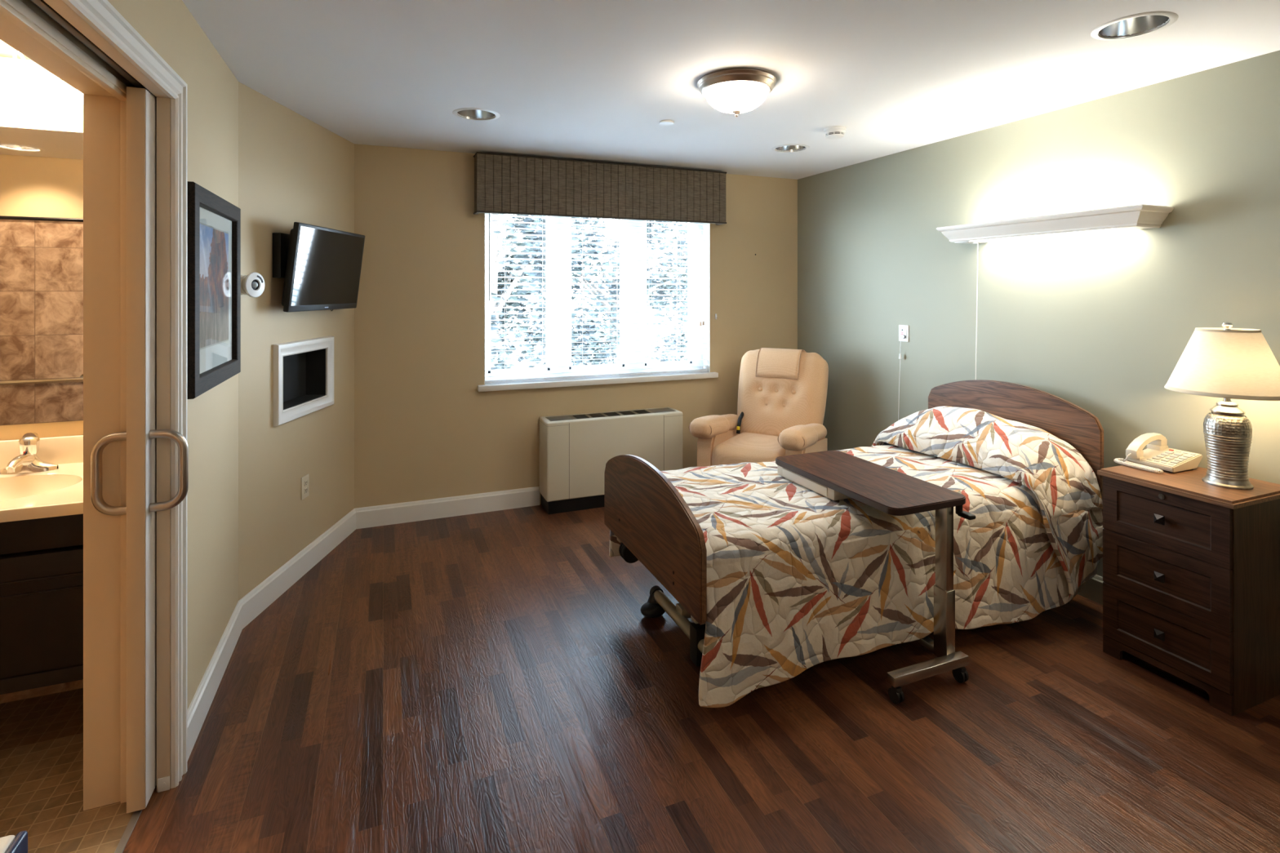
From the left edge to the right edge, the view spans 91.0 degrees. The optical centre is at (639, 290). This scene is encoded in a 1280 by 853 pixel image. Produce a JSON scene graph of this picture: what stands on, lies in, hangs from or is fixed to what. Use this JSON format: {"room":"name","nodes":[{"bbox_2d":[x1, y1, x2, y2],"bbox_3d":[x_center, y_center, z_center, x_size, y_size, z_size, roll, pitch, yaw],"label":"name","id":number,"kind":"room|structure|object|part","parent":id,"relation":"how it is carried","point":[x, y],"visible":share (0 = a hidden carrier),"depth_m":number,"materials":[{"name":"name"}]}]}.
{"room":"care facility","nodes":[
{"label":"care facility","id":0,"kind":"room"},
{"bbox_2d":[0,39,83,440],"bbox_3d":[-2.845,0.290,2.155,2.360,2.440,0.100,0,0,-22],"label":"wall","id":1,"kind":"structure","parent":0,"point":[56,109],"depth_m":2.35,"materials":[{"name":"paint"}]},
{"bbox_2d":[0,126,83,425],"bbox_3d":[-2.764,-0.053,2.129,1.890,1.094,0.006,0,0,-22],"label":"vanity mirror","id":2,"kind":"object","parent":1,"relation":"attached to","point":[42,171],"visible":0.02,"depth_m":2.34,"materials":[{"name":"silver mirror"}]},
{"bbox_2d":[0,48,83,104],"bbox_3d":[-2.329,-0.779,2.201,0.850,0.189,0.204,0,0,-22],"label":"vanity light","id":3,"kind":"object","parent":1,"relation":"attached to","point":[16,82],"visible":0.48,"depth_m":2.21,"materials":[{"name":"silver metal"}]},
{"bbox_3d":[-2.215,-0.832,2.251,0.060,0.084,0.142,0,0,-22],"label":"arm","id":4,"kind":"part","parent":3,"relation":"part of","materials":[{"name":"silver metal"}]},
{"bbox_3d":[-2.199,-0.738,2.213,0.128,0.105,0.128,0,0,-22],"label":"lamp shade","id":5,"kind":"part","parent":3,"relation":"part of","materials":[{"name":"white glass"}]},
{"bbox_3d":[-1.986,-0.738,2.300,0.128,0.105,0.128,0,0,-22],"label":"lamp shade","id":6,"kind":"part","parent":3,"relation":"part of","materials":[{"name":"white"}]},
{"bbox_2d":[0,680,83,703],"bbox_3d":[-2.852,1.345,2.093,2.100,0.330,0.008,0,0,-22],"label":"trim","id":7,"kind":"structure","parent":1,"relation":"attached to","point":[57,688],"depth_m":2.34,"materials":[{"name":"brown wood"}]},
{"bbox_2d":[0,514,83,694],"bbox_3d":[-2.651,0.940,1.852,1.870,0.540,0.571,0,0,-22],"label":"bathroom vanity","id":8,"kind":"object","parent":1,"relation":"attached to","point":[42,559],"visible":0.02,"depth_m":1.92,"materials":[{"name":"black wood"}]},
{"bbox_2d":[0,435,83,522],"bbox_3d":[-2.646,0.658,1.856,1.882,0.220,0.588,0,0,-22],"label":"countertop","id":9,"kind":"structure","parent":8,"relation":"on","point":[58,492],"depth_m":2.20,"materials":[{"name":"beige stone"}]},
{"bbox_2d":[0,432,58,474],"bbox_3d":[-2.163,0.579,2.235,0.164,0.137,0.144,0,0,38],"label":"faucet","id":10,"kind":"object","parent":9,"relation":"on","point":[28,462],"visible":1,"depth_m":2.23,"materials":[{"name":"silver metal"}]},
{"bbox_3d":[-2.167,0.604,2.200,0.044,0.056,0.141,0,0,-22],"label":"spout","id":11,"kind":"part","parent":10,"relation":"part of","materials":[{"name":"silver metal"}]},
{"bbox_3d":[-2.194,0.548,2.267,0.056,0.075,0.082,0,0,-22],"label":"lever","id":12,"kind":"part","parent":10,"relation":"part of","materials":[{"name":"silver metal"}]},
{"bbox_2d":[0,474,82,501],"bbox_3d":[-2.112,0.708,2.040,0.470,0.120,0.330,0,0,-22],"label":"basin","id":13,"kind":"object","parent":9,"relation":"in","point":[24,487],"depth_m":2.19,"materials":[{"name":"white ceramic"}]},
{"bbox_2d":[19,0,135,87],"bbox_3d":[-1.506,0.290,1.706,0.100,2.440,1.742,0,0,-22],"label":"door track","id":14,"kind":"structure","parent":0,"point":[28,3],"depth_m":1.53,"materials":[{"name":"metal"}]},
{"bbox_2d":[107,0,238,708],"bbox_3d":[-0.911,0.290,0.384,0.203,2.440,5.200,0,0,-22],"label":"wall","id":15,"kind":"structure","parent":0,"point":[169,27],"depth_m":2.29,"materials":[{"name":"beige paint"}]},
{"bbox_2d":[0,0,170,810],"bbox_3d":[-1.327,0.458,1.398,0.211,2.104,1.036,0,0,-22],"label":"sliding door","id":16,"kind":"structure","parent":15,"relation":"attached to","point":[104,95],"depth_m":1.84,"materials":[{"name":"beige paint"}]},
{"bbox_2d":[30,0,156,97],"bbox_3d":[-1.347,-0.618,1.552,0.058,0.048,1.312,0,0,-22],"label":"trim","id":17,"kind":"structure","parent":15,"relation":"attached to","point":[43,6],"depth_m":1.50,"materials":[{"name":"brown metal"}]},
{"bbox_2d":[62,0,187,788],"bbox_3d":[-1.219,0.430,1.442,0.027,2.160,1.148,0,0,-22],"label":"trim","id":18,"kind":"structure","parent":15,"relation":"attached to","point":[102,16],"depth_m":1.92,"materials":[{"name":"white paint"}]},
{"bbox_2d":[114,809,142,852],"bbox_3d":[-1.288,1.509,1.414,0.020,0.004,1.012,0,0,-22],"label":"trim","id":19,"kind":"structure","parent":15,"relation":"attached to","point":[121,846],"depth_m":1.75,"materials":[{"name":"grey metal"}]},
{"bbox_2d":[90,86,188,813],"bbox_3d":[-1.596,0.457,2.169,0.232,2.082,0.778,0,0,-22],"label":"door","id":20,"kind":"structure","parent":15,"relation":"in","point":[141,434],"depth_m":1.81,"materials":[{"name":"beige paint"}]},
{"bbox_3d":[-1.528,0.532,1.819,0.094,0.241,0.025,0,0,-22],"label":"handle","id":21,"kind":"part","parent":20,"relation":"part of","materials":[{"name":"silver metal"}]},
{"bbox_3d":[-1.400,0.532,1.872,0.094,0.241,0.025,0,0,-22],"label":"handle","id":22,"kind":"part","parent":20,"relation":"part of","materials":[{"name":"silver metal"}]},
{"bbox_2d":[157,776,169,792],"bbox_3d":[-1.436,1.490,1.897,0.030,0.040,0.006,0,0,-22],"label":"trim","id":23,"kind":"structure","parent":15,"relation":"attached to","point":[163,784],"depth_m":1.90,"materials":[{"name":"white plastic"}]},
{"bbox_2d":[187,181,240,399],"bbox_3d":[-1.595,-0.001,2.368,0.030,0.706,0.711,0,0,-22],"label":"framed picture","id":24,"kind":"object","parent":15,"relation":"attached to","point":[214,223],"visible":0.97,"depth_m":2.31,"materials":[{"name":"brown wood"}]},
{"bbox_2d":[200,223,228,348],"bbox_3d":[-1.597,-0.015,2.362,0.002,0.430,0.450,0,0,-22],"label":"print","id":25,"kind":"object","parent":24,"relation":"attached to","point":[214,239],"depth_m":2.35},
{"bbox_2d":[238,81,354,600],"bbox_3d":[-1.859,0.290,3.393,0.120,2.440,1.190,0,0,-1],"label":"wall","id":26,"kind":"structure","parent":0,"point":[292,168],"depth_m":3.15,"materials":[{"name":"beige paint"}]},
{"bbox_2d":[240,271,264,297],"bbox_3d":[-1.763,-0.025,2.817,0.111,0.114,0.114,0,0,10],"label":"detector","id":27,"kind":"object","parent":26,"relation":"attached to","point":[252,284],"visible":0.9,"depth_m":2.80,"materials":[{"name":"white plastic"}]},
{"bbox_2d":[273,335,333,426],"bbox_3d":[-1.842,0.465,3.370,0.134,0.402,0.594,0,0,-1],"label":"wall niche","id":28,"kind":"object","parent":26,"relation":"attached to","point":[304,370],"depth_m":3.46,"materials":[{"name":"white paint"}]},
{"bbox_2d":[301,473,309,500],"bbox_3d":[-1.794,1.053,3.374,0.009,0.120,0.076,0,0,-1],"label":"wall outlet","id":29,"kind":"object","parent":26,"relation":"attached to","point":[305,479],"visible":1,"depth_m":3.37,"materials":[{"name":"beige plastic"}]},
{"bbox_2d":[272,222,364,312],"bbox_3d":[-1.722,-0.108,3.411,0.147,0.450,0.735,0,0,0],"label":"television","id":30,"kind":"object","parent":26,"relation":"attached to","point":[320,267],"visible":1,"depth_m":3.26,"materials":[{"name":"black plastic"}]},
{"bbox_2d":[187,486,539,759],"bbox_3d":[-1.518,1.446,3.336,0.937,0.128,2.577,0,0,17],"label":"baseboard","id":31,"kind":"structure","parent":26,"relation":"attached to","point":[255,602],"depth_m":3.50,"materials":[{"name":"white paint"}]},
{"bbox_2d":[354,143,797,508],"bbox_3d":[-0.344,0.290,4.696,3.511,2.440,0.200,0,0,-22],"label":"wall","id":32,"kind":"structure","parent":0,"point":[424,428],"depth_m":4.23,"materials":[{"name":"beige paint"}]},
{"bbox_2d":[477,213,718,391],"bbox_3d":[-0.279,0.027,4.690,1.839,1.314,0.229,0,0,-22],"label":"window","id":33,"kind":"structure","parent":32,"relation":"in","point":[706,327],"depth_m":4.76,"materials":[{"name":"white plastic"}]},
{"bbox_3d":[-0.871,0.003,4.527,0.448,1.165,0.038,0,0,-22],"label":"sash","id":34,"kind":"part","parent":33,"relation":"part of","materials":[{"name":"white plastic"}]},
{"bbox_2d":[484,213,707,383],"bbox_3d":[-0.270,0.015,4.661,1.728,1.271,0.074,0,0,-22],"label":"window blind","id":35,"kind":"object","parent":33,"relation":"attached to","point":[562,377],"visible":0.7,"depth_m":4.62,"materials":[{"name":"white plastic"}]},
{"bbox_3d":[-0.932,0.040,4.396,0.016,1.221,0.061,0,0,-22],"label":"ladder cord","id":36,"kind":"part","parent":35,"relation":"part of","materials":[{"name":"white fabric"}]},
{"bbox_3d":[-0.405,0.040,4.612,0.016,1.221,0.061,0,0,-22],"label":"ladder cord","id":37,"kind":"part","parent":35,"relation":"part of","materials":[{"name":"white fabric"}]},
{"bbox_3d":[-0.273,0.630,4.668,1.728,0.018,0.054,0,0,-22],"label":"rail","id":38,"kind":"part","parent":35,"relation":"part of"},
{"bbox_3d":[0.086,0.040,4.812,0.016,1.221,0.061,0,0,-22],"label":"ladder cord","id":39,"kind":"part","parent":35,"relation":"part of","materials":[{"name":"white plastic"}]},
{"bbox_3d":[0.308,0.040,4.902,0.016,1.221,0.061,0,0,-22],"label":"ladder cord","id":40,"kind":"part","parent":35,"relation":"part of","materials":[{"name":"white fabric"}]},
{"bbox_3d":[0.475,0.040,4.971,0.016,1.221,0.061,0,0,-22],"label":"ladder cord","id":41,"kind":"part","parent":35,"relation":"part of","materials":[{"name":"white fabric"}]},
{"bbox_3d":[0.486,-0.163,4.940,0.022,0.815,0.004,0,0,-22],"label":"pull cord","id":42,"kind":"part","parent":35,"relation":"part of","materials":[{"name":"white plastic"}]},
{"bbox_3d":[-0.329,0.003,4.749,0.443,1.165,0.038,0,0,-22],"label":"sash","id":43,"kind":"part","parent":33,"relation":"part of","materials":[{"name":"white plastic"}]},
{"bbox_3d":[-0.266,0.664,4.656,1.839,0.040,0.157,0,0,-22],"label":"sill","id":44,"kind":"part","parent":33,"relation":"part of","materials":[{"name":"white paint"}]},
{"bbox_3d":[0.218,0.003,4.972,0.415,1.165,0.038,0,0,-22],"label":"sash","id":45,"kind":"part","parent":33,"relation":"part of","materials":[{"name":"white plastic"}]},
{"bbox_2d":[473,151,726,225],"bbox_3d":[-0.228,-0.715,4.561,1.895,0.398,0.138,0,0,-22],"label":"window valance","id":46,"kind":"object","parent":32,"relation":"attached to","point":[504,184],"visible":1,"depth_m":4.45,"materials":[{"name":"brown fabric"}]},
{"bbox_2d":[0,504,1279,852],"bbox_3d":[-0.334,1.535,1.229,6.211,0.050,6.328,0,0,-22],"label":"floor","id":47,"kind":"structure","parent":0,"point":[494,682],"depth_m":2.12,"materials":[{"name":"brown wood"}]},
{"bbox_2d":[0,831,27,852],"bbox_3d":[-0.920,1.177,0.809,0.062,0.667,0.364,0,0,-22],"label":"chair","id":48,"kind":"object","parent":47,"relation":"on","point":[18,843],"visible":1,"depth_m":0.97,"materials":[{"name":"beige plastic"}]},
{"bbox_3d":[-0.925,0.855,0.805,0.050,0.024,0.360,0,0,-22],"label":"armrest","id":49,"kind":"part","parent":48,"relation":"part of","materials":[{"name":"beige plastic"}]},
{"bbox_2d":[539,406,682,514],"bbox_3d":[-0.199,1.197,4.515,1.015,0.626,0.239,0,0,-22],"label":"heating unit","id":50,"kind":"object","parent":47,"relation":"on","point":[575,450],"visible":0.91,"depth_m":4.36,"materials":[{"name":"beige metal"}]},
{"bbox_2d":[572,414,589,418],"bbox_3d":[-0.417,0.886,4.424,0.090,0.003,0.123,0,0,-22],"label":"grille","id":51,"kind":"object","parent":50,"relation":"attached to","point":[574,416],"depth_m":4.41,"materials":[{"name":"black plastic"}]},
{"bbox_2d":[587,413,604,417],"bbox_3d":[-0.310,0.886,4.468,0.090,0.003,0.123,0,0,-22],"label":"grille","id":52,"kind":"object","parent":50,"relation":"attached to","point":[593,415],"depth_m":4.47,"materials":[{"name":"black plastic"}]},
{"bbox_2d":[603,412,620,416],"bbox_3d":[-0.203,0.886,4.511,0.090,0.003,0.123,0,0,-22],"label":"grille","id":53,"kind":"object","parent":50,"relation":"attached to","point":[606,414],"depth_m":4.50,"materials":[{"name":"black plastic"}]},
{"bbox_2d":[617,410,635,414],"bbox_3d":[-0.095,0.886,4.555,0.090,0.003,0.123,0,0,-22],"label":"grille","id":54,"kind":"object","parent":50,"relation":"attached to","point":[624,412],"depth_m":4.56,"materials":[{"name":"black plastic"}]},
{"bbox_2d":[633,409,650,413],"bbox_3d":[0.012,0.886,4.599,0.090,0.003,0.123,0,0,-22],"label":"grille","id":55,"kind":"object","parent":50,"relation":"attached to","point":[637,411],"depth_m":4.59,"materials":[{"name":"black plastic"}]},
{"bbox_2d":[688,347,828,466],"bbox_3d":[0.886,0.971,4.435,0.810,1.079,0.870,0,0,32],"label":"recliner armchair","id":56,"kind":"object","parent":47,"relation":"on","point":[782,393],"visible":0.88,"depth_m":4.46,"materials":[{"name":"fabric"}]},
{"bbox_3d":[0.586,1.216,4.544,0.125,0.488,0.579,0,0,32],"label":"panel","id":57,"kind":"part","parent":56,"relation":"part of","materials":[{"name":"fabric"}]},
{"bbox_3d":[0.565,0.961,4.515,0.155,0.149,0.626,0,0,32],"label":"armrest","id":58,"kind":"part","parent":56,"relation":"part of","materials":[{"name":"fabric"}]},
{"bbox_2d":[712,432,786,465],"bbox_3d":[0.820,1.155,4.329,0.526,0.266,0.576,0,0,32],"label":"seat cushion","id":59,"kind":"object","parent":56,"relation":"on","point":[728,448],"depth_m":4.18,"materials":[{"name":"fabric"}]},
{"bbox_3d":[1.032,0.791,4.635,0.660,0.701,0.377,0,0,32],"label":"backrest","id":60,"kind":"part","parent":56,"relation":"part of","materials":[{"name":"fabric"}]},
{"bbox_3d":[1.118,1.216,4.217,0.125,0.488,0.579,0,0,32],"label":"panel","id":61,"kind":"part","parent":56,"relation":"part of","materials":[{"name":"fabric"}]},
{"bbox_3d":[1.102,0.961,4.185,0.156,0.149,0.626,0,0,32],"label":"armrest","id":62,"kind":"part","parent":56,"relation":"part of","materials":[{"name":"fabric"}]},
{"bbox_2d":[604,379,1103,666],"bbox_3d":[0.994,1.002,3.008,2.139,1.015,1.010,0,0,-22],"label":"hospital bed","id":63,"kind":"object","parent":47,"relation":"on","point":[654,526],"visible":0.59,"depth_m":2.77,"materials":[{"name":"brown wood"}]},
{"bbox_3d":[0.027,0.929,2.614,0.026,0.432,1.010,0,0,-22],"label":"footboard","id":64,"kind":"part","parent":63,"relation":"part of","materials":[{"name":"brown wood"}]},
{"bbox_3d":[1.001,1.163,3.012,2.070,0.055,0.820,0,0,-22],"label":"frame","id":65,"kind":"part","parent":63,"relation":"part of","materials":[{"name":"beige wood"}]},
{"bbox_3d":[0.354,1.397,2.812,0.400,0.045,0.060,0,0,-22],"label":"lift arm","id":66,"kind":"part","parent":63,"relation":"part of","materials":[{"name":"beige"}]},
{"bbox_2d":[608,406,1103,707],"bbox_3d":[0.979,1.029,3.012,2.124,0.790,1.157,0,0,-22],"label":"quilted bedspread","id":67,"kind":"object","parent":63,"relation":"on","point":[799,578],"visible":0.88,"depth_m":2.58,"materials":[{"name":"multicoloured printed quilted cotton fabric"}]},
{"bbox_3d":[1.972,0.853,3.408,0.026,0.715,1.010,0,0,-22],"label":"headboard","id":68,"kind":"part","parent":63,"relation":"part of","materials":[{"name":"brown wood"}]},
{"bbox_2d":[775,450,975,703],"bbox_3d":[0.958,1.154,2.708,0.388,0.712,0.810,0,0,-22],"label":"table","id":69,"kind":"object","parent":47,"relation":"on","point":[835,475],"visible":0.72,"depth_m":2.46,"materials":[{"name":"brown wood"}]},
{"bbox_3d":[0.731,0.852,2.804,0.006,0.036,0.320,0,0,-22],"label":"drawer","id":70,"kind":"part","parent":69,"relation":"part of","materials":[{"name":"beige"}]},
{"bbox_3d":[0.852,0.852,2.859,0.262,0.052,0.410,0,0,-22],"label":"tray drawer","id":71,"kind":"part","parent":69,"relation":"part of","materials":[{"name":"beige plastic"}]},
{"bbox_3d":[1.070,1.424,2.769,0.038,0.028,0.720,0,0,-22],"label":"rail","id":72,"kind":"part","parent":69,"relation":"part of","materials":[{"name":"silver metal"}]},
{"bbox_3d":[1.193,0.998,2.467,0.038,0.344,0.057,0,0,-22],"label":"post","id":73,"kind":"part","parent":69,"relation":"part of","materials":[{"name":"silver metal"}]},
{"bbox_3d":[1.193,1.302,2.467,0.046,0.275,0.065,0,0,-22],"label":"post","id":74,"kind":"part","parent":69,"relation":"part of","materials":[{"name":"silver metal"}]},
{"bbox_3d":[1.257,0.852,2.427,0.038,0.048,0.065,0,0,-22],"label":"height lever","id":75,"kind":"part","parent":69,"relation":"part of","materials":[{"name":"black plastic"}]},
{"bbox_2d":[1097,465,1279,716],"bbox_3d":[2.192,1.127,2.500,0.445,0.765,0.457,0,0,-22],"label":"nightstand","id":76,"kind":"object","parent":47,"relation":"on","point":[1191,566],"visible":0.98,"depth_m":2.34,"materials":[{"name":"brown wood"}]},
{"bbox_2d":[1113,432,1202,473],"bbox_3d":[2.192,0.684,2.675,0.269,0.122,0.206,0,0,-22],"label":"telephone","id":77,"kind":"object","parent":76,"relation":"on","point":[1157,457],"visible":1,"depth_m":2.66,"materials":[{"name":"beige plastic"}]},
{"bbox_3d":[2.086,0.719,2.640,0.046,0.051,0.192,0,0,-14],"label":"coiled cord","id":78,"kind":"part","parent":77,"relation":"part of","materials":[{"name":"beige plastic"}]},
{"bbox_3d":[2.003,1.326,2.422,0.031,0.034,0.032,0,0,13],"label":"knob","id":79,"kind":"part","parent":76,"relation":"part of","materials":[{"name":"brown metal"}]},
{"bbox_3d":[2.003,1.104,2.422,0.031,0.034,0.032,0,0,13],"label":"knob","id":80,"kind":"part","parent":76,"relation":"part of","materials":[{"name":"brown metal"}]},
{"bbox_3d":[2.003,0.881,2.422,0.031,0.034,0.032,0,0,13],"label":"knob","id":81,"kind":"part","parent":76,"relation":"part of","materials":[{"name":"brown metal"}]},
{"bbox_3d":[2.020,1.323,2.432,0.018,0.223,0.425,0,0,-22],"label":"drawer","id":82,"kind":"part","parent":76,"relation":"part of","materials":[{"name":"brown wood"}]},
{"bbox_3d":[2.020,1.101,2.432,0.018,0.223,0.425,0,0,-22],"label":"drawer","id":83,"kind":"part","parent":76,"relation":"part of","materials":[{"name":"brown wood"}]},
{"bbox_3d":[2.020,0.877,2.432,0.018,0.225,0.425,0,0,-22],"label":"drawer","id":84,"kind":"part","parent":76,"relation":"part of","materials":[{"name":"brown wood"}]},
{"bbox_2d":[1164,322,1279,489],"bbox_3d":[2.261,0.433,2.422,0.373,0.623,0.373,0,0,-13],"label":"table lamp","id":85,"kind":"object","parent":76,"relation":"on","point":[1227,362],"visible":1,"depth_m":2.36,"materials":[{"name":"grey metal"}]},
{"bbox_3d":[2.261,0.385,2.422,0.373,0.014,0.373,0,0,-22],"label":"shade trim","id":86,"kind":"part","parent":85,"relation":"part of","materials":[{"name":"beige fabric"}]},
{"bbox_3d":[2.261,0.271,2.422,0.370,0.239,0.370,0,0,-22],"label":"lamp shade","id":87,"kind":"part","parent":85,"relation":"part of","materials":[{"name":"beige fabric"}]},
{"bbox_2d":[1223,398,1231,401],"bbox_3d":[2.261,0.387,2.422,0.021,0.084,0.021,0,0,-22],"label":"socket","id":88,"kind":"object","parent":85,"relation":"attached to","point":[1224,399],"depth_m":2.41,"materials":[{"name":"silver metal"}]},
{"bbox_3d":[2.261,0.152,2.422,0.189,0.009,0.189,0,0,-22],"label":"shade trim","id":89,"kind":"part","parent":85,"relation":"part of","materials":[{"name":"beige fabric"}]},
{"bbox_2d":[182,0,1279,179],"bbox_3d":[-0.316,-0.945,1.236,6.450,0.030,6.628,0,0,-22],"label":"ceiling","id":90,"kind":"structure","parent":0,"point":[584,80],"depth_m":2.60,"materials":[{"name":"paint"}]},
{"bbox_2d":[452,107,500,120],"bbox_3d":[-0.863,-1.023,3.320,0.250,0.194,0.250,0,0,-22],"label":"recessed light","id":91,"kind":"object","parent":90,"relation":"in","point":[478,113],"visible":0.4,"depth_m":3.39,"materials":[{"name":"white plastic"}]},
{"bbox_2d":[659,120,674,125],"bbox_3d":[0.148,-0.925,3.468,0.082,0.010,0.082,0,0,-22],"label":"sprinkler cover","id":92,"kind":"object","parent":90,"relation":"attached to","point":[666,122],"visible":1,"depth_m":3.45,"materials":[{"name":"white plastic"}]},
{"bbox_2d":[697,67,776,116],"bbox_3d":[0.429,-0.851,2.800,0.348,0.158,0.348,0,0,-22],"label":"dome ceiling light","id":93,"kind":"object","parent":90,"relation":"attached to","point":[738,91],"visible":1,"depth_m":2.70,"materials":[{"name":"white glass"}]},
{"bbox_3d":[0.429,-0.843,2.800,0.288,0.095,0.288,0,0,-22],"label":"lamp shade","id":94,"kind":"part","parent":93,"relation":"part of","materials":[{"name":"white glass"}]},
{"bbox_2d":[771,143,809,152],"bbox_3d":[0.983,-1.023,4.111,0.250,0.194,0.250,0,0,-22],"label":"recessed light","id":95,"kind":"object","parent":90,"relation":"in","point":[789,147],"visible":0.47,"depth_m":4.18,"materials":[{"name":"grey metal"}]},
{"bbox_2d":[823,125,846,139],"bbox_3d":[1.119,-0.902,3.610,0.124,0.056,0.124,0,0,-22],"label":"smoke detector","id":96,"kind":"object","parent":90,"relation":"attached to","point":[833,132],"visible":1,"depth_m":3.57,"materials":[{"name":"white plastic"}]},
{"bbox_2d":[1090,10,1178,40],"bbox_3d":[1.736,-1.023,2.215,0.250,0.194,0.250,0,0,-22],"label":"recessed light","id":97,"kind":"object","parent":90,"relation":"in","point":[1130,24],"visible":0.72,"depth_m":2.27,"materials":[{"name":"grey metal"}]},
{"bbox_2d":[797,49,1279,577],"bbox_3d":[2.523,0.290,2.476,0.120,2.440,6.478,0,0,-22],"label":"wall","id":98,"kind":"structure","parent":0,"point":[1100,322],"depth_m":3.20,"materials":[{"name":"green paint"}]},
{"bbox_2d":[898,347,902,372],"bbox_3d":[1.744,0.462,4.183,0.032,0.157,0.021,0,0,-22],"label":"cord","id":99,"kind":"object","parent":98,"relation":"attached to","point":[900,356],"depth_m":4.19,"materials":[{"name":"white plastic"}]},
{"bbox_3d":[1.730,0.685,4.199,0.009,0.700,0.021,0,0,-45],"label":"pull cord","id":100,"kind":"part","parent":99,"relation":"part of","materials":[{"name":"white plastic"}]},
{"bbox_2d":[898,324,908,343],"bbox_3d":[1.754,0.289,4.157,0.032,0.122,0.077,0,0,-22],"label":"switch","id":101,"kind":"object","parent":98,"relation":"attached to","point":[903,332],"depth_m":4.18,"materials":[{"name":"white plastic"}]},
{"bbox_3d":[1.755,0.285,4.187,0.008,0.110,0.082,0,0,-22],"label":"plate","id":102,"kind":"part","parent":101,"relation":"part of","materials":[{"name":"white plastic"}]},
{"bbox_3d":[1.751,0.285,4.183,0.003,0.072,0.056,0,0,-22],"label":"panel","id":103,"kind":"part","parent":101,"relation":"part of","materials":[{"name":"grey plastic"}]},
{"bbox_2d":[936,204,1173,379],"bbox_3d":[2.036,0.151,3.218,0.220,1.038,1.078,0,0,-22],"label":"wall light","id":104,"kind":"object","parent":98,"relation":"attached to","point":[1140,216],"visible":1,"depth_m":3.03,"materials":[{"name":"white paint"}]},
{"bbox_3d":[1.911,0.197,3.585,0.024,0.946,0.032,0,0,38],"label":"pull cord","id":105,"kind":"part","parent":104,"relation":"part of","materials":[{"name":"white plastic"}]},
{"bbox_3d":[2.036,-0.324,3.218,0.220,0.088,1.078,0,0,-22],"label":"crown moulding","id":106,"kind":"part","parent":104,"relation":"part of","materials":[{"name":"white paint"}]},
{"bbox_2d":[1077,574,1103,604],"bbox_3d":[2.497,1.446,2.359,0.016,0.128,6.242,0,0,-22],"label":"baseboard","id":107,"kind":"structure","parent":98,"relation":"attached to","point":[1091,589],"depth_m":3.06,"materials":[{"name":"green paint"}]},
{"label":"outside","id":108,"kind":"structure","parent":0,"visible":0},
{"bbox_2d":[497,338,687,368],"bbox_3d":[-10.248,5.060,31.730,65.000,0.100,53.500,0,0,-22],"label":"ground","id":109,"kind":"structure","parent":108,"point":[524,365],"depth_m":49.71,"materials":[{"name":"grey"}]},
{"bbox_2d":[490,213,598,369],"bbox_3d":[-2.013,0.715,8.975,2.768,8.606,2.792,0,0,6],"label":"tree","id":110,"kind":"object","parent":109,"relation":"on","point":[493,273],"visible":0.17,"depth_m":8.85,"materials":[{"name":"grey plant"}]},
{"bbox_2d":[503,217,687,365],"bbox_3d":[-0.602,0.244,13.379,4.760,9.547,3.024,0,0,-22],"label":"tree","id":111,"kind":"object","parent":109,"relation":"on","point":[611,338],"visible":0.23,"depth_m":13.09,"materials":[{"name":"grey plant"}]},
{"bbox_2d":[646,222,687,361],"bbox_3d":[2.226,1.264,18.140,4.661,7.512,5.490,0,0,34],"label":"tree","id":112,"kind":"object","parent":109,"relation":"on","point":[662,359],"visible":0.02,"depth_m":17.50,"materials":[{"name":"grey plant"}]}
]}

